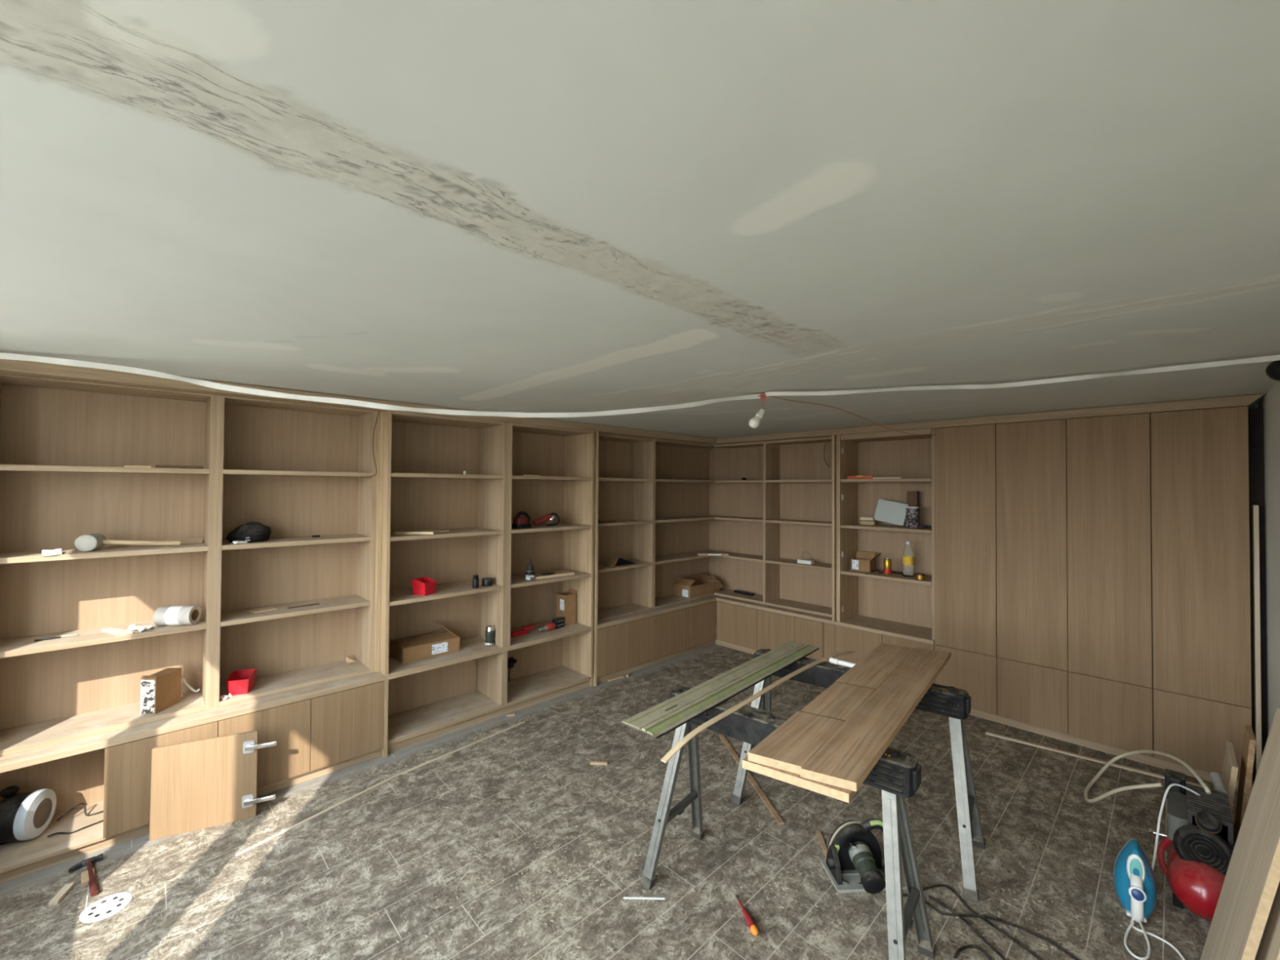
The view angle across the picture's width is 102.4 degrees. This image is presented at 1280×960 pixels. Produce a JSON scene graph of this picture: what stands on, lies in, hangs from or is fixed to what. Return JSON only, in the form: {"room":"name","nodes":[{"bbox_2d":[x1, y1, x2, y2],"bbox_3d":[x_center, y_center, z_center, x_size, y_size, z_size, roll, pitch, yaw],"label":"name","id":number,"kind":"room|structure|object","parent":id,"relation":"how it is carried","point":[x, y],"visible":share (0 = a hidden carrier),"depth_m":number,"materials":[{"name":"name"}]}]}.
{"room":"room under renovation","nodes":[
{"label":"room under renovation","id":0,"kind":"room"},
{"bbox_2d":[0,388,632,701],"bbox_3d":[-1.303,0.653,4.385,6.130,2.310,0.150,1,-1,-44],"label":"wall","id":1,"kind":"structure","parent":0,"point":[154,388],"depth_m":4.25,"materials":[{"name":"paint"}]},
{"bbox_2d":[0,644,1250,959],"bbox_3d":[0.201,1.841,2.692,5.980,0.100,4.360,1,-1,-44],"label":"floor","id":2,"kind":"structure","parent":0,"point":[171,917],"depth_m":2.42,"materials":[{"name":"tile"}]},
{"bbox_2d":[48,882,74,906],"bbox_3d":[-2.459,1.760,2.189,0.030,0.016,0.108,1,-1,-22],"label":"wood offcut","id":3,"kind":"object","parent":2,"relation":"on","point":[66,888],"visible":1,"depth_m":2.18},
{"bbox_2d":[67,853,102,896],"bbox_3d":[-2.444,1.756,2.270,0.298,0.024,0.109,0,-1,43],"label":"hammer","id":4,"kind":"object","parent":2,"relation":"on","point":[92,884],"visible":1,"depth_m":2.32,"materials":[{"name":"metal"}]},
{"bbox_2d":[80,867,94,887],"bbox_3d":[-2.443,1.760,2.278,0.095,0.020,0.040,0,-1,42],"label":"wood offcut","id":5,"kind":"object","parent":2,"relation":"on","point":[84,875],"visible":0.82,"depth_m":2.26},
{"bbox_2d":[79,892,132,922],"bbox_3d":[-2.209,1.768,2.132,0.152,0.003,0.152,1,-1,-44],"label":"disc","id":6,"kind":"object","parent":2,"relation":"on","point":[108,906],"visible":1,"depth_m":2.13,"materials":[{"name":"paper"}]},
{"bbox_2d":[0,680,384,873],"bbox_3d":[-2.406,1.506,2.888,1.689,0.442,0.427,1,-1,-44],"label":"base cabinet","id":7,"kind":"object","parent":2,"relation":"on","point":[314,734],"visible":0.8,"depth_m":2.69,"materials":[{"name":"brown wood"}]},
{"bbox_2d":[0,785,56,844],"bbox_3d":[-2.932,1.573,2.442,0.210,0.244,0.253,1,-1,-44],"label":"machine","id":8,"kind":"object","parent":7,"relation":"on","point":[26,815],"visible":1,"depth_m":2.40,"materials":[{"name":"black plastic"}]},
{"bbox_2d":[33,798,52,828],"bbox_3d":[-2.864,1.591,2.459,0.016,0.124,0.124,1,-1,-19],"label":"grille","id":9,"kind":"object","parent":8,"relation":"attached to","point":[42,807],"depth_m":2.47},
{"bbox_2d":[47,819,103,837],"bbox_3d":[-2.729,1.690,2.497,0.190,0.020,0.035,1,-1,-44],"label":"power cable","id":10,"kind":"object","parent":7,"relation":"on","point":[102,820],"visible":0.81,"depth_m":2.48,"materials":[{"name":"black rubber"}]},
{"bbox_2d":[56,802,103,821],"bbox_3d":[-2.820,1.670,2.599,0.067,0.067,0.170,0,-1,39],"label":"power cable","id":11,"kind":"object","parent":7,"relation":"on","point":[82,803],"visible":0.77,"depth_m":2.61,"materials":[{"name":"black rubber"}]},
{"bbox_2d":[0,671,384,773],"bbox_3d":[-2.400,1.267,2.887,1.689,0.036,0.415,1,-1,-44],"label":"countertop","id":12,"kind":"structure","parent":7,"relation":"on","point":[19,760],"depth_m":2.64,"materials":[{"name":"brown wood"}]},
{"bbox_2d":[0,373,383,756],"bbox_3d":[-2.422,0.392,2.941,1.668,1.716,0.343,1,-1,-44],"label":"bookcase","id":13,"kind":"object","parent":12,"relation":"on","point":[295,470],"depth_m":2.86,"materials":[{"name":"brown wood"}]},
{"bbox_2d":[41,548,62,555],"bbox_3d":[-2.814,0.342,2.464,0.171,0.022,0.065,0,-1,42],"label":"paper scrap","id":14,"kind":"object","parent":13,"relation":"on","point":[58,551],"visible":1,"depth_m":2.43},
{"bbox_2d":[34,633,79,641],"bbox_3d":[-2.851,0.771,2.522,0.010,0.009,0.149,0,-1,43],"label":"pencil","id":15,"kind":"object","parent":13,"relation":"on","point":[76,634],"visible":1,"depth_m":2.51,"materials":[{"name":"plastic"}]},
{"bbox_2d":[101,627,133,635],"bbox_3d":[-2.665,0.771,2.625,0.190,0.014,0.035,0,-1,19],"label":"wood offcut","id":16,"kind":"object","parent":13,"relation":"on","point":[112,630],"visible":1,"depth_m":2.61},
{"bbox_2d":[74,533,180,551],"bbox_3d":[-2.663,0.315,2.690,0.124,0.086,0.391,0,-1,43],"label":"mallet","id":17,"kind":"object","parent":13,"relation":"on","point":[88,542],"visible":1,"depth_m":2.61,"materials":[{"name":"rubber"}]},
{"bbox_2d":[126,624,157,632],"bbox_3d":[-2.594,0.767,2.681,0.109,0.026,0.076,0,-1,16],"label":"paper scrap","id":18,"kind":"object","parent":13,"relation":"on","point":[133,627],"visible":0.99,"depth_m":2.67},
{"bbox_2d":[140,667,182,714],"bbox_3d":[-2.561,1.120,2.761,0.088,0.203,0.169,0,-1,-4],"label":"carton","id":19,"kind":"object","parent":13,"relation":"on","point":[160,691],"visible":1,"depth_m":2.72,"materials":[{"name":"cardboard"}]},
{"bbox_2d":[152,605,201,625],"bbox_3d":[-2.494,0.731,2.778,0.170,0.102,0.102,0,-1,-8],"label":"paper towel roll","id":20,"kind":"object","parent":13,"relation":"on","point":[168,615],"visible":1,"depth_m":2.74,"materials":[{"name":"white paper"}]},
{"bbox_2d":[226,668,256,695],"bbox_3d":[-2.312,1.173,2.989,0.108,0.106,0.122,1,-1,-20],"label":"storage bin","id":21,"kind":"object","parent":13,"relation":"on","point":[242,682],"visible":1,"depth_m":2.96,"materials":[{"name":"red plastic"}]},
{"bbox_2d":[226,521,271,542],"bbox_3d":[-2.307,0.305,3.044,0.220,0.120,0.166,1,-1,-44],"label":"tool bag","id":22,"kind":"object","parent":13,"relation":"on","point":[256,531],"visible":0.97,"depth_m":3.00,"materials":[{"name":"black fabric"}]},
{"bbox_2d":[248,606,276,613],"bbox_3d":[-2.282,0.785,3.113,0.090,0.006,0.120,0,-1,34],"label":"wood offcut","id":23,"kind":"object","parent":13,"relation":"on","point":[269,608],"visible":1,"depth_m":3.11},
{"bbox_2d":[360,410,379,477],"bbox_3d":[-1.758,-0.235,3.354,0.111,0.442,0.008,1,-1,-38],"label":"loose wire","id":24,"kind":"object","parent":13,"relation":"hanging from","point":[379,411],"visible":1,"depth_m":3.37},
{"bbox_2d":[149,730,276,840],"bbox_3d":[-2.179,1.554,2.647,0.514,0.444,0.045,1,-2,-26],"label":"door","id":25,"kind":"structure","parent":2,"relation":"on","point":[211,782],"depth_m":2.63,"materials":[{"name":"brown wood"}]},
{"bbox_2d":[235,772,402,856],"bbox_3d":[-1.680,1.778,2.785,0.014,0.006,0.842,0,-1,33],"label":"wood strip","id":26,"kind":"object","parent":2,"relation":"on","point":[400,773],"visible":1,"depth_m":2.71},
{"bbox_2d":[0,640,715,883],"bbox_3d":[-1.030,1.774,3.981,5.195,0.058,0.015,1,-1,-44],"label":"baseboard","id":27,"kind":"structure","parent":2,"relation":"on","point":[58,859],"depth_m":3.28,"materials":[{"name":"brown wood"}]},
{"bbox_2d":[401,721,524,774],"bbox_3d":[-1.156,1.792,3.479,0.014,0.006,0.912,0,-1,40],"label":"wood strip","id":28,"kind":"object","parent":2,"relation":"on","point":[517,724],"visible":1,"depth_m":3.42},
{"bbox_2d":[380,409,599,757],"bbox_3d":[-1.156,0.681,4.100,1.768,2.246,0.429,1,-1,-44],"label":"bookcase","id":29,"kind":"object","parent":2,"relation":"on","point":[426,457],"depth_m":4.06,"materials":[{"name":"brown wood"}]},
{"bbox_2d":[411,577,436,595],"bbox_3d":[-1.515,0.747,3.616,0.122,0.106,0.108,0,-1,22],"label":"storage bin","id":30,"kind":"object","parent":29,"relation":"on","point":[424,586],"visible":1,"depth_m":3.58,"materials":[{"name":"red plastic"}]},
{"bbox_2d":[391,622,459,663],"bbox_3d":[-1.565,1.174,3.763,0.405,0.185,0.237,1,-1,-44],"label":"cardboard box","id":31,"kind":"object","parent":29,"relation":"on","point":[408,650],"visible":1,"depth_m":3.69,"materials":[{"name":"cardboard"}]},
{"bbox_2d":[472,574,479,588],"bbox_3d":[-1.229,0.757,3.851,0.046,0.095,0.046,1,-1,-44],"label":"jar","id":32,"kind":"object","parent":29,"relation":"on","point":[475,579],"visible":1,"depth_m":3.83,"materials":[{"name":"plastic"}]},
{"bbox_2d":[481,577,493,586],"bbox_3d":[-1.167,0.779,3.938,0.084,0.055,0.084,1,-1,-44],"label":"jar","id":33,"kind":"object","parent":29,"relation":"on","point":[487,581],"visible":1,"depth_m":3.91,"materials":[{"name":"plastic"}]},
{"bbox_2d":[484,624,494,645],"bbox_3d":[-1.146,1.197,3.981,0.097,0.150,0.072,1,-1,-16],"label":"can","id":34,"kind":"object","parent":29,"relation":"on","point":[490,629],"visible":0.82,"depth_m":3.95,"materials":[{"name":"green paint"}]},
{"bbox_2d":[507,657,516,681],"bbox_3d":[-1.091,1.617,4.396,0.066,0.196,0.054,1,-1,-44],"label":"wall socket","id":35,"kind":"object","parent":29,"relation":"attached to","point":[511,660],"visible":0.94,"depth_m":4.39,"materials":[{"name":"black plastic"}]},
{"bbox_2d":[511,511,531,528],"bbox_3d":[-0.958,0.322,4.194,0.100,0.134,0.174,0,-1,34],"label":"ear muffs","id":36,"kind":"object","parent":29,"relation":"on","point":[520,522],"visible":0.98,"depth_m":4.15,"materials":[{"name":"red plastic"}]},
{"bbox_2d":[510,624,534,637],"bbox_3d":[-0.975,1.252,4.277,0.055,0.050,0.230,0,-1,42],"label":"clamp","id":37,"kind":"object","parent":29,"relation":"on","point":[525,629],"visible":0.91,"depth_m":4.26,"materials":[{"name":"red plastic"}]},
{"bbox_2d":[524,557,534,581],"bbox_3d":[-0.890,0.721,4.171,0.077,0.180,0.077,1,-1,-44],"label":"glue bottle","id":38,"kind":"object","parent":29,"relation":"on","point":[530,571],"visible":1,"depth_m":4.14,"materials":[{"name":"black plastic"}]},
{"bbox_2d":[533,512,559,526],"bbox_3d":[-0.789,0.334,4.363,0.250,0.114,0.060,1,-1,-38],"label":"grinder","id":39,"kind":"object","parent":29,"relation":"on","point":[551,517],"visible":1,"depth_m":4.35,"materials":[{"name":"red plastic"}]},
{"bbox_2d":[538,617,564,631],"bbox_3d":[-0.756,1.240,4.403,0.059,0.079,0.280,0,-1,36],"label":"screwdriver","id":40,"kind":"object","parent":29,"relation":"on","point":[558,622],"visible":1,"depth_m":4.42,"materials":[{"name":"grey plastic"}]},
{"bbox_2d":[534,570,574,579],"bbox_3d":[-0.743,0.804,4.355,0.380,0.022,0.110,1,-1,-41],"label":"wood board","id":41,"kind":"object","parent":29,"relation":"on","point":[565,573],"visible":0.73,"depth_m":4.32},
{"bbox_2d":[555,588,576,625],"bbox_3d":[-0.658,1.139,4.631,0.141,0.292,0.125,1,-1,-44],"label":"carton","id":42,"kind":"object","parent":29,"relation":"on","point":[566,601],"visible":0.9,"depth_m":4.59,"materials":[{"name":"cardboard"}]},
{"bbox_2d":[30,659,1195,959],"bbox_3d":[0.279,1.788,2.554,5.010,0.003,3.711,1,-1,-44],"label":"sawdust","id":43,"kind":"object","parent":2,"relation":"on","point":[699,660],"visible":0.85,"depth_m":2.35},
{"bbox_2d":[623,896,664,899],"bbox_3d":[0.017,1.780,2.192,0.177,0.004,0.007,0,-1,1],"label":"strip","id":44,"kind":"object","parent":2,"relation":"on","point":[640,898],"visible":1,"depth_m":2.19,"materials":[{"name":"plastic"}]},
{"bbox_2d":[596,600,715,678],"bbox_3d":[0.090,1.552,5.286,1.694,0.434,0.415,1,-1,-44],"label":"base cabinet","id":45,"kind":"object","parent":2,"relation":"on","point":[624,646],"visible":0.72,"depth_m":5.03,"materials":[{"name":"brown wood"}]},
{"bbox_2d":[597,595,722,629],"bbox_3d":[0.234,1.320,5.427,2.091,0.036,0.415,1,-1,-44],"label":"countertop","id":46,"kind":"structure","parent":45,"relation":"on","point":[655,611],"depth_m":5.09,"materials":[{"name":"brown wood"}]},
{"bbox_2d":[597,433,729,621],"bbox_3d":[0.201,0.444,5.488,2.103,1.716,0.317,1,-1,-44],"label":"bookcase","id":47,"kind":"object","parent":46,"relation":"on","point":[664,499],"visible":0.64,"depth_m":5.42,"materials":[{"name":"brown wood"}]},
{"bbox_2d":[603,555,634,567],"bbox_3d":[-0.193,0.785,5.017,0.370,0.085,0.100,1,-1,-44],"label":"block","id":48,"kind":"object","parent":47,"relation":"on","point":[614,561],"visible":1,"depth_m":4.96,"materials":[{"name":"wood"}]},
{"bbox_2d":[697,552,728,555],"bbox_3d":[0.818,0.834,5.803,0.340,0.022,0.122,0,-1,-2],"label":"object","id":49,"kind":"object","parent":47,"relation":"on","point":[698,553],"visible":1,"depth_m":5.75,"materials":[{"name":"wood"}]},
{"bbox_2d":[672,572,723,598],"bbox_3d":[0.676,1.203,5.865,0.501,0.215,0.345,1,-1,-41],"label":"cardboard box","id":50,"kind":"object","parent":46,"relation":"on","point":[691,586],"visible":0.96,"depth_m":5.79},
{"bbox_2d":[735,894,758,936],"bbox_3d":[0.432,1.769,2.104,0.029,0.030,0.208,0,-1,-12],"label":"screwdriver","id":51,"kind":"object","parent":2,"relation":"on","point":[753,929],"visible":1,"depth_m":2.05,"materials":[{"name":"plastic"}]},
{"bbox_2d":[719,734,784,824],"bbox_3d":[0.654,1.795,3.157,0.030,0.010,0.970,0,-1,-10],"label":"wood strip","id":52,"kind":"object","parent":2,"relation":"on","point":[753,783],"visible":0.84,"depth_m":2.99,"materials":[{"name":"brown wood"}]},
{"bbox_2d":[715,600,835,662],"bbox_3d":[1.460,1.561,5.372,0.395,0.434,1.362,1,-1,-44],"label":"base cabinet","id":53,"kind":"object","parent":2,"relation":"on","point":[756,629],"visible":0.61,"depth_m":5.25,"materials":[{"name":"brown wood"}]},
{"bbox_2d":[715,596,835,624],"bbox_3d":[1.462,1.326,5.375,0.395,0.036,1.364,1,-1,-44],"label":"countertop","id":54,"kind":"structure","parent":53,"relation":"on","point":[798,614],"depth_m":5.20,"materials":[{"name":"brown wood"}]},
{"bbox_2d":[714,435,835,621],"bbox_3d":[1.433,0.450,5.433,0.407,1.716,1.472,1,-1,-44],"label":"bookcase","id":55,"kind":"object","parent":54,"relation":"on","point":[784,508],"visible":0.81,"depth_m":5.48,"materials":[{"name":"brown wood"}]},
{"bbox_2d":[797,551,813,564],"bbox_3d":[1.663,0.782,5.175,0.062,0.116,0.150,1,-1,-44],"label":"junction box","id":56,"kind":"object","parent":55,"relation":"on","point":[799,561],"visible":1,"depth_m":5.14,"materials":[{"name":"white plastic"}]},
{"bbox_2d":[640,686,936,959],"bbox_3d":[0.560,1.382,2.111,1.075,0.818,0.450,0,-1,39],"label":"trestle","id":57,"kind":"object","parent":2,"relation":"on","point":[897,773],"visible":0.67,"depth_m":1.92,"materials":[{"name":"plastic"}]},
{"bbox_2d":[621,640,819,738],"bbox_3d":[0.491,0.978,2.548,0.188,0.015,1.479,0,-1,42],"label":"board","id":58,"kind":"object","parent":57,"relation":"on","point":[659,720],"visible":1,"depth_m":2.36,"materials":[{"name":"green wood"}]},
{"bbox_2d":[661,650,855,763],"bbox_3d":[0.681,1.000,2.472,0.035,0.082,1.681,-1,-1,45],"label":"wood strip","id":59,"kind":"object","parent":57,"relation":"on","point":[713,720],"visible":0.99,"depth_m":2.19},
{"bbox_2d":[742,755,856,803],"bbox_3d":[1.014,0.971,2.281,0.340,0.027,1.688,0,-1,40],"label":"board","id":60,"kind":"object","parent":57,"relation":"on","point":[837,793],"visible":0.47,"depth_m":1.63,"materials":[{"name":"brown wood"}]},
{"bbox_2d":[747,643,951,791],"bbox_3d":[1.031,0.942,2.272,0.342,0.028,1.682,0,-1,40],"label":"board","id":61,"kind":"object","parent":60,"relation":"on","point":[837,739],"visible":1,"depth_m":1.98,"materials":[{"name":"brown wood"}]},
{"bbox_2d":[816,830,827,856],"bbox_3d":[0.899,1.788,2.535,0.022,0.008,0.177,0,-1,6],"label":"wood strip","id":62,"kind":"object","parent":2,"relation":"on","point":[824,849],"visible":0.76,"depth_m":2.54,"materials":[{"name":"brown wood"}]},
{"bbox_2d":[730,648,985,902],"bbox_3d":[1.104,1.393,2.705,1.155,0.818,0.450,0,-1,37],"label":"trestle","id":63,"kind":"object","parent":2,"relation":"on","point":[955,704],"visible":0.53,"depth_m":2.43,"materials":[{"name":"plastic"}]},
{"bbox_2d":[829,657,856,667],"bbox_3d":[1.097,0.980,2.744,0.033,0.030,0.170,1,-1,-44],"label":"tube","id":64,"kind":"object","parent":63,"relation":"on","point":[833,660],"visible":0.83,"depth_m":2.75,"materials":[{"name":"white plastic"}]},
{"bbox_2d":[821,818,906,893],"bbox_3d":[1.034,1.662,2.297,0.390,0.255,0.241,0,-1,-4],"label":"saw","id":65,"kind":"object","parent":2,"relation":"on","point":[854,863],"visible":0.7,"depth_m":2.31,"materials":[{"name":"metal"}]},
{"bbox_2d":[834,428,935,683],"bbox_3d":[2.231,0.708,4.597,0.411,2.246,0.828,1,-1,-44],"label":"bookcase","id":66,"kind":"object","parent":2,"relation":"on","point":[875,608],"depth_m":4.72,"materials":[{"name":"brown wood"}]},
{"bbox_2d":[847,475,873,479],"bbox_3d":[2.001,-0.024,4.682,0.025,0.032,0.230,1,-1,-44],"label":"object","id":67,"kind":"object","parent":66,"relation":"on","point":[848,477],"visible":0.98,"depth_m":4.67,"materials":[{"name":"orange plastic"}]},
{"bbox_2d":[850,551,881,572],"bbox_3d":[2.093,0.750,4.752,0.235,0.174,0.151,0,-1,43],"label":"carton","id":68,"kind":"object","parent":66,"relation":"on","point":[864,561],"visible":0.93,"depth_m":4.74,"materials":[{"name":"cardboard"}]},
{"bbox_2d":[883,557,891,575],"bbox_3d":[2.177,0.760,4.527,0.067,0.147,0.067,1,-1,-44],"label":"can","id":69,"kind":"object","parent":66,"relation":"on","point":[886,561],"visible":1,"depth_m":4.50,"materials":[{"name":"gold metal"}]},
{"bbox_2d":[874,499,908,525],"bbox_3d":[2.264,0.291,4.645,0.049,0.230,0.285,1,-1,-44],"label":"metal plate","id":70,"kind":"object","parent":66,"relation":"on","point":[891,512],"visible":1,"depth_m":4.64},
{"bbox_2d":[902,541,914,575],"bbox_3d":[2.344,0.686,4.499,0.087,0.297,0.087,1,-1,-44],"label":"bottle","id":71,"kind":"object","parent":66,"relation":"on","point":[908,554],"visible":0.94,"depth_m":4.47,"materials":[{"name":"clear plastic"}]},
{"bbox_2d":[905,506,919,528],"bbox_3d":[2.360,0.321,4.462,0.102,0.182,0.102,1,-1,-44],"label":"jar","id":72,"kind":"object","parent":66,"relation":"on","point":[912,512],"visible":0.95,"depth_m":4.42,"materials":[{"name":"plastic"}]},
{"bbox_2d":[906,491,919,524],"bbox_3d":[2.415,0.256,4.557,0.050,0.315,0.085,1,-1,-44],"label":"wood block","id":73,"kind":"object","parent":66,"relation":"on","point":[913,497],"visible":0.46,"depth_m":4.54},
{"bbox_2d":[928,895,1006,959],"bbox_3d":[1.321,1.778,1.991,0.038,0.019,0.462,1,-1,-17],"label":"power cable","id":74,"kind":"object","parent":2,"relation":"on","point":[993,948],"visible":1,"depth_m":2.05,"materials":[{"name":"black rubber"}]},
{"bbox_2d":[902,884,1042,959],"bbox_3d":[1.455,1.776,1.968,0.225,0.025,0.817,1,-1,-40],"label":"power cable","id":75,"kind":"object","parent":2,"relation":"on","point":[935,885],"visible":0.75,"depth_m":2.09,"materials":[{"name":"black rubber"}]},
{"bbox_2d":[953,945,991,959],"bbox_3d":[1.263,1.780,1.857,0.131,0.009,0.225,1,-1,-18],"label":"power cable","id":76,"kind":"object","parent":2,"relation":"on","point":[965,947],"visible":1,"depth_m":1.95,"materials":[{"name":"black rubber"}]},
{"bbox_2d":[715,639,1239,789],"bbox_3d":[2.195,1.798,4.390,0.015,0.058,3.904,1,-1,-44],"label":"baseboard","id":77,"kind":"structure","parent":2,"relation":"on","point":[1157,762],"depth_m":3.53,"materials":[{"name":"brown wood"}]},
{"bbox_2d":[933,418,1068,734],"bbox_3d":[2.810,0.672,4.000,0.407,2.186,0.834,1,-1,-44],"label":"wardrobe","id":78,"kind":"object","parent":2,"relation":"on","point":[1001,512],"visible":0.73,"depth_m":3.81,"materials":[{"name":"brown wood"}]},
{"bbox_2d":[924,900,1079,959],"bbox_3d":[1.480,1.779,1.999,0.743,0.019,0.141,0,-1,42],"label":"power cable","id":79,"kind":"object","parent":2,"relation":"on","point":[926,902],"visible":0.88,"depth_m":2.07,"materials":[{"name":"black rubber"}]},
{"bbox_2d":[985,731,1208,787],"bbox_3d":[2.906,1.810,3.355,1.089,0.012,0.028,0,-1,38],"label":"wood strip","id":80,"kind":"object","parent":2,"relation":"on","point":[1064,752],"visible":0.74,"depth_m":3.36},
{"bbox_2d":[1113,838,1156,922],"bbox_3d":[2.032,1.650,2.110,0.132,0.284,0.145,0,-1,40],"label":"iron","id":81,"kind":"object","parent":2,"relation":"on","point":[1134,877],"visible":1,"depth_m":2.10,"materials":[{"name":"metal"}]},
{"bbox_2d":[1084,749,1211,802],"bbox_3d":[2.627,1.597,2.760,0.338,0.419,0.888,0,-1,27],"label":"air hose","id":82,"kind":"object","parent":2,"relation":"on","point":[1108,763],"visible":1,"depth_m":2.72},
{"bbox_2d":[1130,918,1185,959],"bbox_3d":[2.013,1.780,1.998,0.050,0.025,0.191,1,-1,-16],"label":"cord","id":83,"kind":"object","parent":2,"relation":"on","point":[1131,919],"visible":1,"depth_m":2.01,"materials":[{"name":"white plastic"}]},
{"bbox_2d":[1066,405,1252,792],"bbox_3d":[3.384,0.697,3.405,0.407,2.246,0.819,1,-1,-44],"label":"wardrobe","id":84,"kind":"object","parent":2,"relation":"on","point":[1159,584],"visible":0.85,"depth_m":3.23,"materials":[{"name":"brown wood"}]},
{"bbox_2d":[1124,783,1199,959],"bbox_3d":[2.191,1.583,2.159,0.811,0.425,0.128,1,-1,-29],"label":"cord","id":85,"kind":"object","parent":2,"relation":"on","point":[1131,924],"visible":0.84,"depth_m":2.25,"materials":[{"name":"white plastic"}]},
{"bbox_2d":[1148,768,1234,921],"bbox_3d":[2.429,1.579,2.265,0.615,0.436,0.271,1,-1,-44],"label":"air compressor","id":86,"kind":"object","parent":2,"relation":"on","point":[1198,841],"visible":0.92,"depth_m":2.14,"materials":[{"name":"red paint"}]},
{"bbox_2d":[1164,768,1186,798],"bbox_3d":[2.540,1.461,2.443,0.110,0.120,0.070,1,-1,-44],"label":"switch","id":87,"kind":"object","parent":86,"relation":"attached to","point":[1171,776],"depth_m":2.42,"materials":[{"name":"black plastic"}]},
{"bbox_2d":[1221,741,1238,814],"bbox_3d":[2.896,1.575,2.546,0.351,0.457,0.065,1,-1,-44],"label":"panel","id":88,"kind":"object","parent":2,"relation":"on","point":[1230,768],"visible":0.46,"depth_m":2.47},
{"bbox_2d":[1200,706,1279,959],"bbox_3d":[1.944,1.279,1.645,0.521,1.011,0.212,1,-1,-44],"label":"panel","id":89,"kind":"object","parent":2,"relation":"on","point":[1252,877],"visible":1,"depth_m":1.62,"materials":[{"name":"wood"}]},
{"bbox_2d":[1233,724,1256,846],"bbox_3d":[2.950,1.515,2.514,0.220,0.577,0.066,1,-1,-44],"label":"panel","id":90,"kind":"object","parent":2,"relation":"on","point":[1249,741],"visible":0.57,"depth_m":2.47,"materials":[{"name":"brown wood"}]},
{"bbox_2d":[1251,505,1262,778],"bbox_3d":[3.580,0.980,2.988,0.090,1.668,0.020,1,-1,-44],"label":"batten","id":91,"kind":"object","parent":2,"relation":"on","point":[1255,508],"visible":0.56,"depth_m":2.96,"materials":[{"name":"wood"}]},
{"bbox_2d":[1248,408,1266,786],"bbox_3d":[3.667,0.696,3.063,0.090,2.240,0.062,1,-1,-44],"label":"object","id":92,"kind":"object","parent":2,"relation":"on","point":[1255,415],"visible":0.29,"depth_m":3.03,"materials":[{"name":"black"}]},
{"bbox_2d":[1254,880,1279,959],"bbox_3d":[1.944,1.302,1.587,0.561,0.962,0.198,1,-1,-44],"label":"panel","id":93,"kind":"object","parent":2,"relation":"on","point":[1268,948],"visible":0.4,"depth_m":1.49,"materials":[{"name":"wood"}]},
{"bbox_2d":[0,0,1279,438],"bbox_3d":[0.287,-0.517,2.796,5.780,0.006,4.360,1,-1,-44],"label":"ceiling","id":94,"kind":"structure","parent":0,"point":[496,206],"depth_m":0.99,"materials":[{"name":"paint"}]},
{"bbox_2d":[0,359,716,444],"bbox_3d":[-1.059,-0.473,3.992,5.205,0.059,0.120,1,-1,-44],"label":"trim","id":95,"kind":"structure","parent":94,"relation":"attached to","point":[17,367],"depth_m":2.84,"materials":[{"name":"brown wood"}]},
{"bbox_2d":[0,352,760,417],"bbox_3d":[-1.054,-0.424,2.565,3.624,0.191,0.024,1,-1,-14],"label":"cable","id":96,"kind":"object","parent":94,"relation":"hanging from","point":[2,355],"visible":1,"depth_m":2.47,"materials":[{"name":"white plastic"}]},
{"bbox_2d":[748,393,764,428],"bbox_3d":[0.679,-0.401,2.997,0.102,0.206,0.062,1,-1,-34],"label":"pendant bulb","id":97,"kind":"object","parent":94,"relation":"hanging from","point":[754,422],"visible":1,"depth_m":2.98,"materials":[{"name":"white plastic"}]},
{"bbox_2d":[755,408,764,419],"bbox_3d":[0.702,-0.384,3.002,0.058,0.059,0.042,1,-1,-22],"label":"socket","id":98,"kind":"object","parent":97,"relation":"attached to","point":[759,415],"depth_m":2.99,"materials":[{"name":"white plastic"}]},
{"bbox_2d":[771,395,936,435],"bbox_3d":[1.569,-0.424,3.591,2.037,0.133,0.030,1,-1,-34],"label":"wire","id":99,"kind":"object","parent":94,"relation":"hanging from","point":[771,396],"visible":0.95,"depth_m":3.49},
{"bbox_2d":[715,394,1264,444],"bbox_3d":[2.219,-0.449,4.430,0.120,0.059,4.019,1,-1,-44],"label":"trim","id":100,"kind":"structure","parent":94,"relation":"attached to","point":[1246,400],"depth_m":3.74,"materials":[{"name":"brown wood"}]},
{"bbox_2d":[764,355,1279,397],"bbox_3d":[1.681,-0.487,2.587,2.065,0.032,0.225,0,-1,25],"label":"cable","id":101,"kind":"object","parent":94,"relation":"attached to","point":[1274,357],"visible":1,"depth_m":2.53,"materials":[{"name":"white plastic"}]},
{"bbox_2d":[711,401,1257,615],"bbox_3d":[2.466,0.680,4.784,0.150,2.310,4.510,1,-1,-44],"label":"wall","id":102,"kind":"structure","parent":0,"point":[1255,405],"depth_m":3.25,"materials":[{"name":"paint"}]},
{"bbox_2d":[1257,380,1279,738],"bbox_3d":[1.774,0.621,1.087,5.980,2.310,0.150,1,-1,-44],"label":"wall","id":103,"kind":"structure","parent":0,"point":[1269,402],"depth_m":2.80,"materials":[{"name":"paint"}]},
{"bbox_2d":[1265,360,1279,381],"bbox_3d":[2.711,-0.465,2.154,0.118,0.102,0.120,1,-1,-44],"label":"wall lamp","id":104,"kind":"object","parent":103,"relation":"attached to","point":[1273,370],"visible":0.82,"depth_m":2.16,"materials":[{"name":"black plastic"}]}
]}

